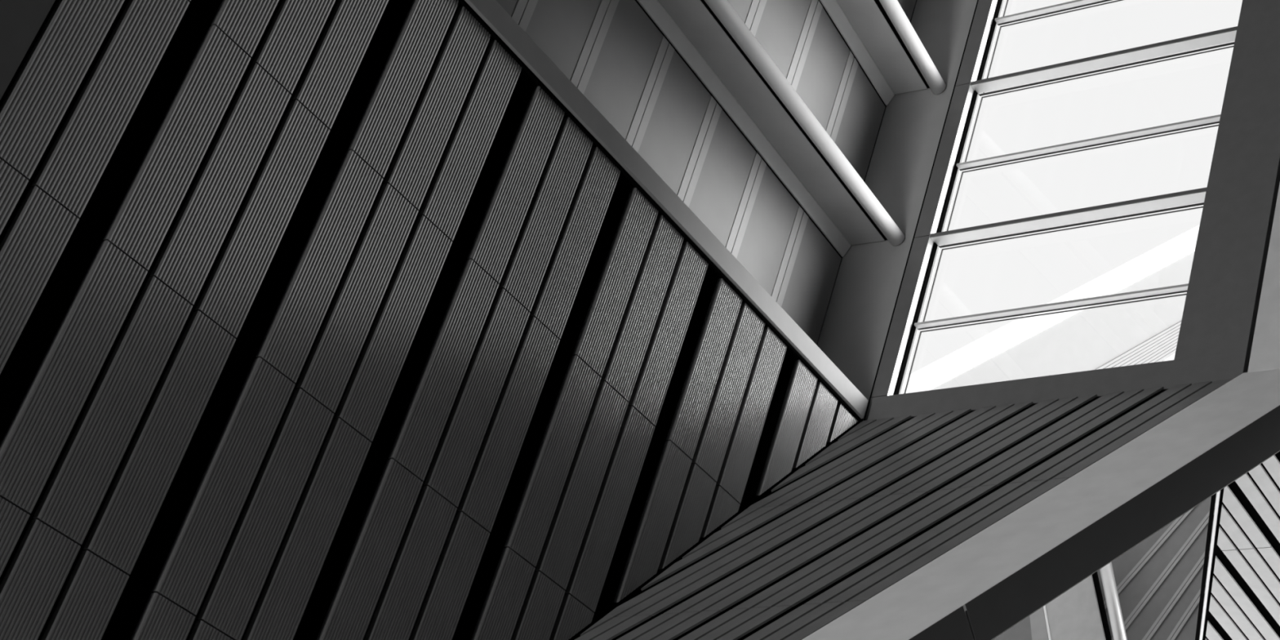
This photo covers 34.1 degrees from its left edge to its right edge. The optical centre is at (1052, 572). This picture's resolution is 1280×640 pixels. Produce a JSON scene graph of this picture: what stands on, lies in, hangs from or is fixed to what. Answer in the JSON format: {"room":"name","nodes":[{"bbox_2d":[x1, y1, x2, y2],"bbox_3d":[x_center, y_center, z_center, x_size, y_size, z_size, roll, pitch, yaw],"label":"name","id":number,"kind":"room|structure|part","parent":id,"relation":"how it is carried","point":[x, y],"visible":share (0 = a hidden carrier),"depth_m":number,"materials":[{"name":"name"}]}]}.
{"room":"modern building atrium","nodes":[
{"label":"modern building atrium","id":0,"kind":"room"},
{"bbox_2d":[0,0,863,639],"bbox_3d":[-9.815,-3.633,6.253,0.760,11.600,30.400,-4,-31,28],"label":"wall","id":1,"kind":"structure","parent":0,"point":[313,326],"depth_m":14.12,"materials":[{"name":"grey metal"}]},
{"bbox_3d":[-6.790,-2.050,10.897,0.046,8.930,1.317,-4,-31,28],"label":"plain panel","id":2,"kind":"part","parent":1,"relation":"part of","materials":[{"name":"grey metal"}]},
{"bbox_2d":[454,0,867,423],"bbox_3d":[-8.543,-8.861,8.584,0.165,0.251,29.960,-4,-31,28],"label":"trim","id":3,"kind":"structure","parent":1,"relation":"on","point":[538,69],"depth_m":17.19,"materials":[{"name":"grey metal"}]},
{"bbox_2d":[449,0,917,377],"bbox_3d":[-5.027,-9.175,16.303,0.979,9.050,16.400,-4,-31,28],"label":"ceiling","id":4,"kind":"structure","parent":0,"point":[611,51],"depth_m":19.60,"materials":[{"name":"grey metal"}]},
{"bbox_3d":[-4.678,-5.174,16.993,0.034,2.770,0.623,-4,-31,28],"label":"panel","id":5,"kind":"part","parent":4,"relation":"part of","materials":[{"name":"grey metal"}]},
{"bbox_3d":[-4.322,-4.784,17.598,0.034,2.770,0.623,-4,-31,28],"label":"panel","id":6,"kind":"part","parent":4,"relation":"part of","materials":[{"name":"grey metal"}]},
{"bbox_3d":[-3.966,-4.394,18.203,0.034,2.770,0.623,-4,-31,28],"label":"panel","id":7,"kind":"part","parent":4,"relation":"part of","materials":[{"name":"grey metal"}]},
{"bbox_3d":[-3.609,-4.004,18.808,0.034,2.770,0.623,-4,-31,28],"label":"panel","id":8,"kind":"part","parent":4,"relation":"part of","materials":[{"name":"grey metal"}]},
{"bbox_3d":[-3.253,-3.613,19.412,0.034,2.770,0.623,-4,-31,28],"label":"panel","id":9,"kind":"part","parent":4,"relation":"part of","materials":[{"name":"grey metal"}]},
{"bbox_3d":[-3.075,-6.221,20.083,0.034,2.448,0.597,-4,-31,28],"label":"panel","id":10,"kind":"part","parent":4,"relation":"part of","materials":[{"name":"grey metal"}]},
{"bbox_3d":[-2.897,-3.223,20.017,0.034,2.770,0.623,-4,-31,28],"label":"panel","id":11,"kind":"part","parent":4,"relation":"part of","materials":[{"name":"grey metal"}]},
{"bbox_2d":[635,0,904,257],"bbox_3d":[-4.476,-6.632,16.720,0.756,0.854,11.988,-4,-31,28],"label":"beam","id":12,"kind":"structure","parent":4,"relation":"attached to","point":[709,37],"depth_m":19.69,"materials":[{"name":"grey metal"}]},
{"bbox_3d":[-2.730,-5.844,20.668,0.034,2.448,0.597,-4,-31,28],"label":"panel","id":13,"kind":"part","parent":4,"relation":"part of","materials":[{"name":"grey metal"}]},
{"bbox_3d":[-2.531,-2.822,20.639,0.034,2.770,0.669,-4,-31,28],"label":"panel","id":14,"kind":"part","parent":4,"relation":"part of","materials":[{"name":"grey metal"}]},
{"bbox_3d":[-2.385,-5.466,21.253,0.034,2.448,0.597,-4,-31,28],"label":"panel","id":15,"kind":"part","parent":4,"relation":"part of","materials":[{"name":"grey metal"}]},
{"bbox_3d":[-2.037,-5.085,21.845,0.034,2.448,0.614,-4,-31,28],"label":"panel","id":16,"kind":"part","parent":4,"relation":"part of","materials":[{"name":"grey metal"}]},
{"bbox_2d":[818,0,946,106],"bbox_3d":[-3.981,-8.972,17.938,0.756,2.048,11.988,-4,-31,28],"label":"beam","id":17,"kind":"structure","parent":4,"relation":"attached to","point":[880,36],"depth_m":21.59,"materials":[{"name":"grey metal"}]},
{"bbox_3d":[-1.450,-7.797,23.282,0.034,3.798,0.564,-4,-31,28],"label":"panel","id":18,"kind":"part","parent":4,"relation":"part of","materials":[{"name":"grey metal"}]},
{"bbox_2d":[817,0,977,420],"bbox_3d":[-1.397,-5.386,22.117,0.845,9.000,0.060,-4,-31,28],"label":"wall","id":19,"kind":"structure","parent":0,"point":[854,332],"depth_m":21.31,"materials":[{"name":"grey paint"}]},
{"bbox_2d":[568,378,1232,639],"bbox_3d":[-2.325,0.694,14.735,4.380,8.632,6.166,-4,-31,28],"label":"wall","id":20,"kind":"structure","parent":0,"point":[883,500],"depth_m":17.00,"materials":[{"name":"grey metal"}]},
{"bbox_2d":[801,368,1279,639],"bbox_3d":[-1.595,0.769,14.444,7.802,8.791,1.442,26,-30,-25],"label":"beam","id":21,"kind":"structure","parent":20,"relation":"attached to","point":[993,580],"depth_m":15.55,"materials":[{"name":"grey metal"}]},
{"bbox_3d":[-2.737,1.721,12.579,4.285,5.005,0.316,26,-30,-25],"label":"plate","id":22,"kind":"part","parent":21,"relation":"part of","materials":[{"name":"grey metal"}]},
{"bbox_3d":[0.941,-0.645,16.014,3.432,3.965,0.316,26,-30,-25],"label":"plate","id":23,"kind":"part","parent":21,"relation":"part of","materials":[{"name":"grey metal"}]},
{"bbox_2d":[992,493,1217,639],"bbox_3d":[0.793,0.508,25.308,5.600,3.613,0.124,-4,-31,28],"label":"wall","id":24,"kind":"structure","parent":0,"point":[1158,580],"depth_m":25.21,"materials":[{"name":"grey metal"}]},
{"bbox_2d":[1029,561,1127,639],"bbox_3d":[0.523,0.541,24.876,2.177,3.734,0.222,-4,-31,28],"label":"beam","id":25,"kind":"structure","parent":24,"relation":"attached to","point":[1079,613],"depth_m":25.04,"materials":[{"name":"grey metal"}]},
{"bbox_3d":[0.297,0.349,25.188,1.133,1.373,0.040,-4,-31,28],"label":"plate","id":26,"kind":"part","parent":25,"relation":"part of","materials":[{"name":"grey metal"}]},
{"bbox_2d":[1195,372,1279,639],"bbox_3d":[3.667,0.455,21.575,9.195,0.150,9.391,-4,-31,28],"label":"slatted wall","id":27,"kind":"structure","parent":0,"point":[1242,599],"depth_m":21.05,"materials":[{"name":"white"}]},
{"bbox_3d":[1.700,0.870,23.137,0.030,0.120,9.311,9,-27,6],"label":"edge trim","id":28,"kind":"part","parent":27,"relation":"part of","materials":[{"name":"white metal"}]},
{"bbox_2d":[1247,183,1279,373],"bbox_3d":[3.157,-5.650,19.765,1.203,9.035,0.300,-4,-31,28],"label":"wall","id":29,"kind":"structure","parent":0,"point":[1265,348],"depth_m":18.13,"materials":[{"name":"grey"}]},
{"bbox_2d":[863,0,1279,422],"bbox_3d":[0.826,-5.385,21.067,4.068,8.975,0.450,-4,-31,28],"label":"window","id":30,"kind":"structure","parent":29,"relation":"in","point":[1224,287],"depth_m":19.68,"materials":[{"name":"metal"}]},
{"bbox_3d":[0.041,-1.616,19.097,4.040,0.325,0.450,-4,-31,28],"label":"frame sill","id":31,"kind":"part","parent":30,"relation":"part of","materials":[{"name":"grey metal"}]},
{"label":"outside","id":32,"kind":"structure","parent":0,"visible":0},
{"bbox_3d":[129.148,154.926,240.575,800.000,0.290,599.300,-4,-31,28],"label":"ground","id":33,"kind":"structure","parent":32,"visible":0},
{"bbox_2d":[900,224,1199,394],"bbox_3d":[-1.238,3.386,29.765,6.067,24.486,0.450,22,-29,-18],"label":"neighbouring building","id":34,"kind":"structure","parent":33,"relation":"on","point":[1147,331],"depth_m":33.58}
]}

